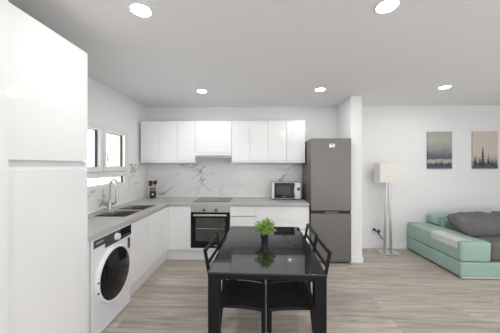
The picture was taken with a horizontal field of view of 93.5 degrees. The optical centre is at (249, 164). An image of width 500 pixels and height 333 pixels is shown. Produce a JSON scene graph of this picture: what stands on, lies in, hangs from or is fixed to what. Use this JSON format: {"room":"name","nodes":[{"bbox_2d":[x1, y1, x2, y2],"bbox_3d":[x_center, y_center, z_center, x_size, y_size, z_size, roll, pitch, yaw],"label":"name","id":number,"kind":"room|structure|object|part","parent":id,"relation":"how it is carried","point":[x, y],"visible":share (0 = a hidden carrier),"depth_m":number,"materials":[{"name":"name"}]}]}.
{"room":"kitchen","nodes":[
{"label":"kitchen","id":0,"kind":"room"},
{"bbox_2d":[0,0,7,332],"bbox_3d":[-1.633,0.215,0.879,0.680,2.520,0.755,0,0,2],"label":"wall partition","id":1,"kind":"structure","parent":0,"point":[3,3],"depth_m":1.23,"materials":[{"name":"white paint"}]},
{"bbox_2d":[88,77,147,163],"bbox_3d":[-2.123,0.215,0.882,0.300,2.520,6.830,0,0,2],"label":"wall","id":2,"kind":"structure","parent":0,"point":[107,107],"depth_m":3.39,"materials":[{"name":"white paint"}]},
{"bbox_2d":[83,122,127,190],"bbox_3d":[-2.022,-0.100,3.025,0.367,0.820,1.200,0,0,2],"label":"window","id":3,"kind":"structure","parent":2,"relation":"in","point":[107,146],"depth_m":3.11,"materials":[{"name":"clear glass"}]},
{"bbox_3d":[-1.947,-0.208,2.748,0.004,0.456,0.416,0,0,2],"label":"pane","id":4,"kind":"part","parent":3,"relation":"part of","materials":[{"name":"clear glass"}]},
{"bbox_3d":[-1.930,-0.185,2.748,0.078,0.554,0.555,0,0,2],"label":"sash","id":5,"kind":"part","parent":3,"relation":"part of","materials":[{"name":"white plastic"}]},
{"bbox_3d":[-1.939,0.210,2.997,0.004,0.100,1.050,0,0,2],"label":"pane","id":6,"kind":"part","parent":3,"relation":"part of","materials":[{"name":"clear glass"}]},
{"bbox_3d":[-1.862,-0.105,3.052,0.047,0.120,0.027,0,0,2],"label":"handle","id":7,"kind":"part","parent":3,"relation":"part of","materials":[{"name":"white plastic"}]},
{"bbox_3d":[-1.929,-0.208,3.296,0.004,0.456,0.416,0,0,2],"label":"pane","id":8,"kind":"part","parent":3,"relation":"part of","materials":[{"name":"clear glass"}]},
{"bbox_3d":[-1.912,-0.185,3.296,0.078,0.554,0.555,0,0,2],"label":"sash","id":9,"kind":"part","parent":3,"relation":"part of","materials":[{"name":"white plastic"}]},
{"bbox_2d":[88,164,147,212],"bbox_3d":[-1.898,0.329,3.084,0.012,0.692,2.415,0,0,2],"label":"backsplash","id":10,"kind":"structure","parent":2,"relation":"attached to","point":[137,173],"depth_m":3.63,"materials":[{"name":"stone"}]},
{"bbox_2d":[88,195,301,213],"bbox_3d":[-0.499,0.564,3.036,2.788,0.022,2.398,0,0,2],"label":"trim","id":11,"kind":"structure","parent":2,"relation":"attached to","point":[149,195],"depth_m":4.21,"materials":[{"name":"white"}]},
{"bbox_2d":[8,0,499,107],"bbox_3d":[1.625,-1.095,0.764,7.600,0.100,7.230,0,0,2],"label":"ceiling","id":12,"kind":"structure","parent":0,"point":[244,53],"depth_m":2.11,"materials":[{"name":"white paint"}]},
{"bbox_2d":[128,2,152,17],"bbox_3d":[-0.736,-1.042,1.584,0.156,0.007,0.156,0,0,2],"label":"recessed light","id":13,"kind":"object","parent":12,"relation":"in","point":[139,9],"visible":1,"depth_m":1.57,"materials":[{"name":"white plastic"}]},
{"bbox_2d":[131,4,149,15],"bbox_3d":[-0.736,-1.042,1.584,0.121,0.004,0.121,0,0,6],"label":"diffuser","id":14,"kind":"object","parent":13,"relation":"attached to","point":[137,9],"depth_m":1.57,"materials":[{"name":"white plastic"}]},
{"bbox_2d":[196,89,206,92],"bbox_3d":[-0.681,-1.042,3.323,0.156,0.007,0.156,0,0,2],"label":"recessed light","id":15,"kind":"object","parent":12,"relation":"in","point":[198,90],"visible":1,"depth_m":3.33,"materials":[{"name":"white plastic"}]},
{"bbox_2d":[314,88,325,91],"bbox_3d":[0.971,-1.042,3.251,0.156,0.007,0.156,0,0,2],"label":"recessed light","id":16,"kind":"object","parent":12,"relation":"in","point":[316,89],"visible":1,"depth_m":3.24,"materials":[{"name":"white plastic"}]},
{"bbox_2d":[374,0,400,13],"bbox_3d":[0.901,-1.042,1.542,0.156,0.007,0.156,0,0,2],"label":"recessed light","id":17,"kind":"object","parent":12,"relation":"in","point":[385,6],"visible":1,"depth_m":1.54,"materials":[{"name":"white plastic"}]},
{"bbox_2d":[377,0,397,11],"bbox_3d":[0.901,-1.042,1.542,0.121,0.004,0.121,0,0,-3],"label":"diffuser","id":18,"kind":"object","parent":17,"relation":"attached to","point":[385,5],"depth_m":1.53,"materials":[{"name":"white plastic"}]},
{"bbox_2d":[437,85,451,88],"bbox_3d":[2.610,-1.042,3.150,0.156,0.007,0.156,0,0,2],"label":"recessed light","id":19,"kind":"object","parent":12,"relation":"in","point":[445,86],"visible":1,"depth_m":3.15,"materials":[{"name":"white plastic"}]},
{"bbox_2d":[101,248,499,332],"bbox_3d":[1.625,1.515,0.764,7.600,0.080,7.230,0,0,2],"label":"floor","id":20,"kind":"structure","parent":0,"point":[407,292],"depth_m":2.47,"materials":[{"name":"laminate"}]},
{"bbox_2d":[8,2,88,332],"bbox_3d":[-1.613,0.299,1.593,0.655,2.352,0.660,0,0,2],"label":"tall cabinet","id":21,"kind":"object","parent":20,"relation":"on","point":[48,244],"visible":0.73,"depth_m":1.47,"materials":[{"name":"white plastic"}]},
{"bbox_3d":[-1.296,-0.453,1.554,0.019,0.849,0.592,0,0,2],"label":"door","id":22,"kind":"part","parent":21,"relation":"part of","materials":[{"name":"white paint"}]},
{"bbox_3d":[-1.296,0.703,1.554,0.019,1.335,0.592,0,0,2],"label":"door","id":23,"kind":"part","parent":21,"relation":"part of","materials":[{"name":"white paint"}]},
{"bbox_3d":[-1.590,1.046,1.893,0.562,0.857,0.060,0,0,2],"label":"panel","id":24,"kind":"part","parent":21,"relation":"part of","materials":[{"name":"white paint"}]},
{"bbox_2d":[89,223,130,332],"bbox_3d":[-1.512,1.049,2.233,0.554,0.852,0.600,0,0,2],"label":"washing machine","id":25,"kind":"object","parent":20,"relation":"on","point":[109,253],"visible":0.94,"depth_m":2.12,"materials":[{"name":"white metal"}]},
{"bbox_3d":[-1.273,1.013,2.221,0.032,0.516,0.516,0,0,2],"label":"door","id":26,"kind":"part","parent":25,"relation":"part of","materials":[{"name":"white plastic"}]},
{"bbox_3d":[-1.250,1.013,2.220,0.030,0.463,0.463,0,0,2],"label":"porthole glass","id":27,"kind":"part","parent":25,"relation":"part of","materials":[{"name":"black glass"}]},
{"bbox_2d":[131,250,217,294],"bbox_3d":[-0.231,1.393,3.081,2.225,0.165,1.145,0,0,2],"label":"trim","id":28,"kind":"structure","parent":20,"relation":"on","point":[169,254],"depth_m":3.65,"materials":[{"name":"white plastic"}]},
{"bbox_2d":[131,209,162,284],"bbox_3d":[-1.562,0.964,2.977,0.570,0.693,0.867,0,0,2],"label":"base cabinet","id":29,"kind":"object","parent":28,"relation":"on","point":[146,231],"visible":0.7,"depth_m":2.88,"materials":[{"name":"white plastic"}]},
{"bbox_3d":[-1.294,0.970,2.753,0.019,0.666,0.434,0,0,2],"label":"door","id":30,"kind":"part","parent":29,"relation":"part of","materials":[{"name":"white paint"}]},
{"bbox_3d":[-1.280,0.970,3.187,0.019,0.666,0.426,0,0,2],"label":"door","id":31,"kind":"part","parent":29,"relation":"part of","materials":[{"name":"white paint"}]},
{"bbox_2d":[88,197,309,241],"bbox_3d":[-0.505,0.595,3.034,2.779,0.044,2.407,0,0,2],"label":"countertop","id":32,"kind":"structure","parent":29,"relation":"on","point":[97,227],"depth_m":3.55,"materials":[{"name":"grey stone"}]},
{"bbox_2d":[107,179,118,209],"bbox_3d":[-1.737,0.376,3.005,0.224,0.398,0.088,0,0,28],"label":"kitchen faucet","id":33,"kind":"object","parent":32,"relation":"on","point":[109,203],"visible":0.99,"depth_m":3.01,"materials":[{"name":"silver metal"}]},
{"bbox_3d":[-1.739,0.326,2.988,0.197,0.298,0.027,0,0,33],"label":"spout","id":34,"kind":"part","parent":33,"relation":"part of","materials":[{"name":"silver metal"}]},
{"bbox_2d":[88,204,156,217],"bbox_3d":[-1.552,0.663,2.980,0.446,0.186,0.836,0,0,2],"label":"sink","id":35,"kind":"object","parent":32,"relation":"in","point":[128,210],"visible":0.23,"depth_m":2.96,"materials":[{"name":"metal"}]},
{"bbox_3d":[-1.558,0.666,2.779,0.378,0.181,0.365,0,0,2],"label":"bowl","id":36,"kind":"part","parent":35,"relation":"part of","materials":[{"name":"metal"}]},
{"bbox_3d":[-1.546,0.666,3.182,0.378,0.181,0.365,0,0,2],"label":"bowl","id":37,"kind":"part","parent":35,"relation":"part of","materials":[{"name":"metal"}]},
{"bbox_2d":[150,188,155,197],"bbox_3d":[-1.688,0.489,4.083,0.105,0.169,0.108,0,0,2],"label":"jar","id":38,"kind":"object","parent":32,"relation":"on","point":[152,191],"visible":0.93,"depth_m":4.04,"materials":[{"name":"black plastic"}]},
{"bbox_2d":[193,197,232,201],"bbox_3d":[-0.598,0.572,3.904,0.576,0.006,0.503,0,0,2],"label":"cooktop","id":39,"kind":"object","parent":32,"relation":"in","point":[201,199],"visible":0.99,"depth_m":3.88,"materials":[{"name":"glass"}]},
{"bbox_2d":[271,181,300,199],"bbox_3d":[0.605,0.432,4.014,0.472,0.285,0.308,0,0,2],"label":"microwave","id":40,"kind":"object","parent":32,"relation":"on","point":[279,189],"visible":1,"depth_m":3.87,"materials":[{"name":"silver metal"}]},
{"bbox_3d":[0.383,0.424,3.888,0.036,0.265,0.015,0,0,2],"label":"trim","id":41,"kind":"part","parent":40,"relation":"part of","materials":[{"name":"silver metal"}]},
{"bbox_3d":[0.571,0.420,3.881,0.338,0.250,0.017,0,0,2],"label":"door","id":42,"kind":"part","parent":40,"relation":"part of","materials":[{"name":"black glass"}]},
{"bbox_3d":[0.795,0.424,3.875,0.084,0.265,0.015,0,0,2],"label":"control panel","id":43,"kind":"part","parent":40,"relation":"part of","materials":[{"name":"silver metal"}]},
{"bbox_2d":[161,205,190,253],"bbox_3d":[-1.379,0.964,3.822,0.953,0.693,0.827,0,0,2],"label":"base cabinet","id":44,"kind":"object","parent":28,"relation":"on","point":[176,218],"visible":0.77,"depth_m":3.61,"materials":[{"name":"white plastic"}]},
{"bbox_3d":[-1.270,0.970,3.520,0.019,0.666,0.230,0,0,2],"label":"filler panel","id":45,"kind":"part","parent":44,"relation":"part of","materials":[{"name":"white paint"}]},
{"bbox_3d":[-1.083,0.970,3.620,0.344,0.666,0.019,0,0,2],"label":"door","id":46,"kind":"part","parent":44,"relation":"part of","materials":[{"name":"white paint"}]},
{"bbox_2d":[191,205,229,249],"bbox_3d":[-0.600,0.962,3.836,0.598,0.690,0.570,0,0,2],"label":"oven","id":47,"kind":"object","parent":28,"relation":"on","point":[206,220],"visible":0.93,"depth_m":3.59,"materials":[{"name":"black metal"}]},
{"bbox_3d":[-0.608,0.761,3.571,0.508,0.028,0.040,0,0,2],"label":"handle","id":48,"kind":"part","parent":47,"relation":"part of","materials":[{"name":"metal"}]},
{"bbox_3d":[-0.608,0.988,3.589,0.448,0.355,0.002,0,0,2],"label":"glass","id":49,"kind":"part","parent":47,"relation":"part of","materials":[{"name":"black glass"}]},
{"bbox_3d":[-0.607,0.670,3.603,0.598,0.106,0.018,0,0,2],"label":"control panel","id":50,"kind":"part","parent":47,"relation":"part of","materials":[{"name":"metal"}]},
{"bbox_2d":[230,206,255,226],"bbox_3d":[-0.098,0.964,3.865,0.397,0.693,0.570,0,0,2],"label":"base cabinet","id":51,"kind":"object","parent":28,"relation":"on","point":[239,215],"visible":0.4,"depth_m":3.58,"materials":[{"name":"white plastic"}]},
{"bbox_3d":[-0.106,0.908,3.590,0.394,0.243,0.019,0,0,2],"label":"drawer","id":52,"kind":"part","parent":51,"relation":"part of","materials":[{"name":"white paint"}]},
{"bbox_3d":[-0.106,0.708,3.590,0.394,0.141,0.019,0,0,2],"label":"drawer","id":53,"kind":"part","parent":51,"relation":"part of","materials":[{"name":"white paint"}]},
{"bbox_2d":[203,234,265,332],"bbox_3d":[-0.103,1.050,1.921,0.457,0.852,0.404,0,0,5],"label":"dining chair","id":54,"kind":"object","parent":20,"relation":"on","point":[241,294],"visible":0.69,"depth_m":1.88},
{"bbox_3d":[-0.300,0.825,1.749,0.098,0.403,0.016,0,0,5],"label":"post","id":55,"kind":"part","parent":54,"relation":"part of","materials":[{"name":"black metal"}]},
{"bbox_3d":[-0.317,0.639,1.941,0.019,0.026,0.360,0,0,5],"label":"rail","id":56,"kind":"part","parent":54,"relation":"part of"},
{"bbox_3d":[-0.299,0.737,1.940,0.019,0.022,0.360,0,0,5],"label":"rail","id":57,"kind":"part","parent":54,"relation":"part of","materials":[{"name":"black metal"}]},
{"bbox_3d":[-0.265,0.825,2.127,0.098,0.403,0.016,0,0,5],"label":"post","id":58,"kind":"part","parent":54,"relation":"part of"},
{"bbox_3d":[-0.249,1.240,2.126,0.066,0.472,0.024,0,0,5],"label":"leg","id":59,"kind":"part","parent":54,"relation":"part of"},
{"bbox_3d":[-0.057,1.055,1.917,0.363,0.048,0.381,0,0,5],"label":"seat","id":60,"kind":"part","parent":54,"relation":"part of","materials":[{"name":"black leather"}]},
{"bbox_3d":[0.095,1.267,1.729,0.024,0.416,0.026,0,0,5],"label":"leg","id":61,"kind":"part","parent":54,"relation":"part of","materials":[{"name":"black metal"}]},
{"bbox_3d":[0.126,1.267,2.074,0.024,0.416,0.026,0,0,5],"label":"leg","id":62,"kind":"part","parent":54,"relation":"part of","materials":[{"name":"black metal"}]},
{"bbox_2d":[215,222,264,285],"bbox_3d":[-0.078,1.050,2.351,0.457,0.852,0.404,0,0,5],"label":"dining chair","id":63,"kind":"object","parent":20,"relation":"on","point":[224,223],"visible":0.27,"depth_m":2.25,"materials":[{"name":"black metal"}]},
{"bbox_3d":[-0.292,0.639,2.369,0.019,0.026,0.360,0,0,5],"label":"rail","id":64,"kind":"part","parent":63,"relation":"part of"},
{"bbox_3d":[-0.031,1.055,2.347,0.363,0.048,0.381,0,0,5],"label":"seat","id":65,"kind":"part","parent":63,"relation":"part of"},
{"bbox_2d":[208,226,326,332],"bbox_3d":[0.141,1.100,2.172,0.796,0.750,1.204,0,0,3],"label":"dining table","id":66,"kind":"object","parent":20,"relation":"on","point":[287,255],"visible":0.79,"depth_m":1.71,"materials":[{"name":"black glass"}]},
{"bbox_3d":[-0.245,1.107,1.629,0.078,0.735,0.078,0,0,3],"label":"leg","id":67,"kind":"part","parent":66,"relation":"part of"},
{"bbox_2d":[254,218,276,243],"bbox_3d":[0.145,0.607,2.209,0.220,0.237,0.209,0,0,38],"label":"potted plant","id":68,"kind":"object","parent":66,"relation":"on","point":[266,226],"visible":1,"depth_m":2.17,"materials":[{"name":"green plant"}]},
{"bbox_3d":[0.137,0.686,2.197,0.082,0.078,0.082,0,0,2],"label":"pot","id":69,"kind":"part","parent":68,"relation":"part of","materials":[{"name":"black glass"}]},
{"bbox_3d":[0.141,0.732,2.172,0.796,0.014,1.204,0,0,3],"label":"glass","id":70,"kind":"part","parent":66,"relation":"part of","materials":[{"name":"black glass"}]},
{"bbox_3d":[0.470,1.107,1.592,0.078,0.735,0.078,0,0,3],"label":"leg","id":71,"kind":"part","parent":66,"relation":"part of","materials":[{"name":"black wood"}]},
{"bbox_2d":[256,206,308,243],"bbox_3d":[0.504,0.964,3.846,0.804,0.693,0.570,0,0,2],"label":"base cabinet","id":72,"kind":"object","parent":20,"relation":"on","point":[283,216],"visible":0.42,"depth_m":3.56,"materials":[{"name":"white plastic"}]},
{"bbox_3d":[0.495,0.802,3.571,0.801,0.331,0.019,0,0,2],"label":"drawer","id":73,"kind":"part","parent":72,"relation":"part of","materials":[{"name":"white paint"}]},
{"bbox_3d":[0.495,1.140,3.571,0.801,0.326,0.019,0,0,2],"label":"drawer","id":74,"kind":"part","parent":72,"relation":"part of","materials":[{"name":"white paint"}]},
{"bbox_2d":[266,223,317,303],"bbox_3d":[0.394,1.050,2.324,0.457,0.852,0.404,0,0,2],"label":"dining chair","id":75,"kind":"object","parent":20,"relation":"on","point":[307,224],"visible":0.2,"depth_m":2.27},
{"bbox_3d":[0.347,1.055,2.325,0.363,0.048,0.381,0,0,2],"label":"seat","id":76,"kind":"part","parent":75,"relation":"part of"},
{"bbox_3d":[0.590,0.737,2.318,0.019,0.022,0.360,0,0,2],"label":"rail","id":77,"kind":"part","parent":75,"relation":"part of","materials":[{"name":"black metal"}]},
{"bbox_3d":[0.609,0.639,2.317,0.020,0.026,0.360,0,0,2],"label":"rail","id":78,"kind":"part","parent":75,"relation":"part of","materials":[{"name":"black metal"}]},
{"bbox_2d":[266,235,331,332],"bbox_3d":[0.369,1.050,1.899,0.457,0.852,0.404,0,0,2],"label":"dining chair","id":79,"kind":"object","parent":20,"relation":"on","point":[287,295],"visible":0.8,"depth_m":1.86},
{"bbox_3d":[0.159,1.267,2.079,0.024,0.416,0.026,0,0,2],"label":"leg","id":80,"kind":"part","parent":79,"relation":"part of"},
{"bbox_3d":[0.148,1.267,1.733,0.024,0.416,0.026,0,0,2],"label":"leg","id":81,"kind":"part","parent":79,"relation":"part of","materials":[{"name":"black metal"}]},
{"bbox_3d":[0.322,1.055,1.901,0.363,0.048,0.381,0,0,2],"label":"seat","id":82,"kind":"part","parent":79,"relation":"part of","materials":[{"name":"black leather"}]},
{"bbox_3d":[0.538,1.240,2.084,0.066,0.472,0.024,0,0,2],"label":"leg","id":83,"kind":"part","parent":79,"relation":"part of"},
{"bbox_3d":[0.554,0.825,2.084,0.098,0.403,0.016,0,0,2],"label":"post","id":84,"kind":"part","parent":79,"relation":"part of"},
{"bbox_3d":[0.565,0.737,1.893,0.019,0.022,0.360,0,0,2],"label":"rail","id":85,"kind":"part","parent":79,"relation":"part of","materials":[{"name":"black metal"}]},
{"bbox_3d":[0.583,0.639,1.893,0.019,0.026,0.360,0,0,2],"label":"rail","id":86,"kind":"part","parent":79,"relation":"part of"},
{"bbox_3d":[0.542,0.825,1.704,0.098,0.403,0.016,0,0,2],"label":"post","id":87,"kind":"part","parent":79,"relation":"part of","materials":[{"name":"black metal"}]},
{"bbox_2d":[302,138,350,261],"bbox_3d":[1.217,0.539,3.830,0.598,1.872,0.667,0,0,2],"label":"refrigerator","id":88,"kind":"object","parent":20,"relation":"on","point":[326,169],"visible":0.85,"depth_m":3.50,"materials":[{"name":"grey metal"}]},
{"bbox_3d":[1.207,1.083,3.529,0.598,0.713,0.060,0,0,2],"label":"door","id":89,"kind":"part","parent":88,"relation":"part of","materials":[{"name":"grey metal"}]},
{"bbox_3d":[1.207,0.141,3.529,0.598,1.077,0.060,0,0,2],"label":"door","id":90,"kind":"part","parent":88,"relation":"part of","materials":[{"name":"grey metal"}]},
{"bbox_2d":[374,163,402,254],"bbox_3d":[2.315,0.721,3.949,0.360,1.507,0.220,0,0,2],"label":"floor lamp","id":91,"kind":"object","parent":20,"relation":"on","point":[387,173],"visible":1,"depth_m":3.90,"materials":[{"name":"white fabric"}]},
{"bbox_3d":[2.315,0.126,3.949,0.360,0.318,0.210,0,0,2],"label":"lamp shade","id":92,"kind":"part","parent":91,"relation":"part of","materials":[{"name":"beige fabric"}]},
{"bbox_2d":[407,213,499,278],"bbox_3d":[3.947,1.155,3.534,2.444,0.641,1.113,0,0,2],"label":"sofa","id":93,"kind":"object","parent":20,"relation":"on","point":[477,258],"visible":0.72,"depth_m":3.17,"materials":[{"name":"green fabric"}]},
{"bbox_3d":[3.958,1.047,3.943,1.779,0.426,0.292,0,0,2],"label":"backrest","id":94,"kind":"part","parent":93,"relation":"part of","materials":[{"name":"teal fabric"}]},
{"bbox_3d":[2.928,1.123,3.565,0.401,0.273,1.110,0,0,2],"label":"armrest","id":95,"kind":"part","parent":93,"relation":"part of","materials":[{"name":"teal fabric"}]},
{"bbox_2d":[431,231,470,248],"bbox_3d":[2.803,1.037,3.294,0.190,0.107,0.460,0,0,2],"label":"pad","id":96,"kind":"object","parent":93,"relation":"on","point":[450,239],"visible":1,"depth_m":3.26,"materials":[{"name":"white fabric"}]},
{"bbox_2d":[446,211,499,236],"bbox_3d":[3.530,0.878,3.462,0.954,0.335,0.444,0,0,3],"label":"cushion","id":97,"kind":"object","parent":93,"relation":"on","point":[477,223],"visible":0.93,"depth_m":3.37,"materials":[{"name":"grey fabric"}]},
{"bbox_2d":[446,227,499,260],"bbox_3d":[3.528,1.127,3.415,0.848,0.298,0.830,0,0,2],"label":"seat cushion","id":98,"kind":"object","parent":93,"relation":"on","point":[493,241],"depth_m":3.06,"materials":[{"name":"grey fabric"}]},
{"bbox_3d":[3.931,1.458,3.014,2.392,0.017,0.038,0,0,2],"label":"rail","id":99,"kind":"part","parent":93,"relation":"part of","materials":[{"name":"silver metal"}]},
{"bbox_2d":[148,105,499,243],"bbox_3d":[1.734,0.215,4.253,7.600,2.520,0.150,0,0,2],"label":"wall","id":100,"kind":"structure","parent":0,"point":[390,134],"depth_m":4.15,"materials":[{"name":"white paint"}]},
{"bbox_2d":[141,121,177,162],"bbox_3d":[-1.515,-0.384,4.095,0.624,0.693,0.340,0,0,2],"label":"upper cabinet","id":101,"kind":"object","parent":100,"relation":"attached to","point":[159,139],"visible":1,"depth_m":3.92,"materials":[{"name":"white plastic"}]},
{"bbox_3d":[-1.675,-0.402,3.939,0.311,0.657,0.020,0,0,2],"label":"door","id":102,"kind":"part","parent":101,"relation":"part of","materials":[{"name":"white paint"}]},
{"bbox_3d":[-1.520,-0.050,3.936,0.624,0.026,0.019,0,0,2],"label":"rail","id":103,"kind":"part","parent":101,"relation":"part of","materials":[{"name":"white plastic"}]},
{"bbox_3d":[-1.362,-0.402,3.930,0.306,0.657,0.020,0,0,2],"label":"door","id":104,"kind":"part","parent":101,"relation":"part of","materials":[{"name":"white paint"}]},
{"bbox_2d":[178,121,199,162],"bbox_3d":[-1.052,-0.384,4.080,0.299,0.693,0.340,0,0,2],"label":"upper cabinet","id":105,"kind":"object","parent":100,"relation":"attached to","point":[186,130],"visible":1,"depth_m":3.91,"materials":[{"name":"white plastic"}]},
{"bbox_3d":[-1.057,-0.050,3.922,0.299,0.026,0.019,0,0,2],"label":"rail","id":106,"kind":"part","parent":105,"relation":"part of","materials":[{"name":"white plastic"}]},
{"bbox_2d":[196,121,231,151],"bbox_3d":[-0.601,-0.472,4.066,0.602,0.515,0.340,0,0,2],"label":"upper cabinet","id":107,"kind":"object","parent":100,"relation":"attached to","point":[211,136],"visible":0.91,"depth_m":3.90,"materials":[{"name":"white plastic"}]},
{"bbox_2d":[195,152,231,157],"bbox_3d":[-0.602,-0.167,4.050,0.599,0.093,0.361,0,0,2],"label":"range hood","id":108,"kind":"object","parent":107,"relation":"attached to","point":[197,154],"visible":0.98,"depth_m":3.87,"materials":[{"name":"white metal"}]},
{"bbox_2d":[148,164,301,195],"bbox_3d":[-0.446,0.329,4.240,2.818,0.692,0.012,0,0,2],"label":"backsplash","id":109,"kind":"structure","parent":100,"relation":"attached to","point":[172,179],"depth_m":4.24,"materials":[{"name":"stone"}]},
{"bbox_2d":[232,121,267,162],"bbox_3d":[0.002,-0.384,4.047,0.602,0.693,0.340,0,0,2],"label":"upper cabinet","id":110,"kind":"object","parent":100,"relation":"attached to","point":[249,138],"visible":1,"depth_m":3.88,"materials":[{"name":"white plastic"}]},
{"bbox_3d":[-0.155,-0.402,3.892,0.296,0.657,0.020,0,0,2],"label":"door","id":111,"kind":"part","parent":110,"relation":"part of","materials":[{"name":"white paint"}]},
{"bbox_3d":[-0.003,-0.050,3.889,0.602,0.026,0.019,0,0,2],"label":"rail","id":112,"kind":"part","parent":110,"relation":"part of","materials":[{"name":"white plastic"}]},
{"bbox_3d":[0.146,-0.402,3.882,0.299,0.657,0.020,0,0,2],"label":"door","id":113,"kind":"part","parent":110,"relation":"part of","materials":[{"name":"white paint"}]},
{"bbox_2d":[268,120,304,162],"bbox_3d":[0.606,-0.384,4.028,0.605,0.693,0.340,0,0,2],"label":"upper cabinet","id":114,"kind":"object","parent":100,"relation":"attached to","point":[286,139],"visible":0.99,"depth_m":3.86,"materials":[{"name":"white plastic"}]},
{"bbox_3d":[0.449,-0.402,3.873,0.299,0.657,0.020,0,0,2],"label":"door","id":115,"kind":"part","parent":114,"relation":"part of","materials":[{"name":"white paint"}]},
{"bbox_3d":[0.601,-0.050,3.869,0.605,0.026,0.019,0,0,2],"label":"rail","id":116,"kind":"part","parent":114,"relation":"part of","materials":[{"name":"white plastic"}]},
{"bbox_3d":[0.752,-0.402,3.863,0.299,0.657,0.020,0,0,2],"label":"door","id":117,"kind":"part","parent":114,"relation":"part of","materials":[{"name":"white paint"}]},
{"bbox_2d":[373,228,389,250],"bbox_3d":[2.270,1.276,4.070,0.258,0.359,0.100,0,0,24],"label":"plug","id":118,"kind":"object","parent":100,"relation":"attached to","point":[374,229],"visible":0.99,"depth_m":4.06,"materials":[{"name":"black plastic"}]},
{"bbox_2d":[362,243,408,248],"bbox_3d":[3.530,1.433,4.114,3.603,0.085,0.014,0,0,2],"label":"baseboard","id":119,"kind":"structure","parent":100,"relation":"attached to","point":[364,245],"depth_m":4.14,"materials":[{"name":"white"}]},
{"bbox_2d":[427,132,451,168],"bbox_3d":[3.316,-0.259,4.114,0.414,0.644,0.026,0,0,2],"label":"print","id":120,"kind":"object","parent":100,"relation":"attached to","point":[439,144],"visible":1,"depth_m":4.10},
{"bbox_2d":[472,131,497,168],"bbox_3d":[4.083,-0.260,4.090,0.426,0.646,0.026,0,0,2],"label":"print","id":121,"kind":"object","parent":100,"relation":"attached to","point":[484,143],"visible":1,"depth_m":4.08},
{"bbox_2d":[337,96,361,256],"bbox_3d":[1.621,0.215,3.869,0.173,2.520,0.625,0,0,2],"label":"wall","id":122,"kind":"structure","parent":0,"point":[349,112],"depth_m":3.56,"materials":[{"name":"white paint"}]},
{"bbox_2d":[350,257,362,262],"bbox_3d":[1.621,1.433,3.862,0.197,0.085,0.638,0,0,2],"label":"baseboard","id":123,"kind":"structure","parent":122,"relation":"attached to","point":[353,259],"depth_m":3.54,"materials":[{"name":"white"}]}
]}

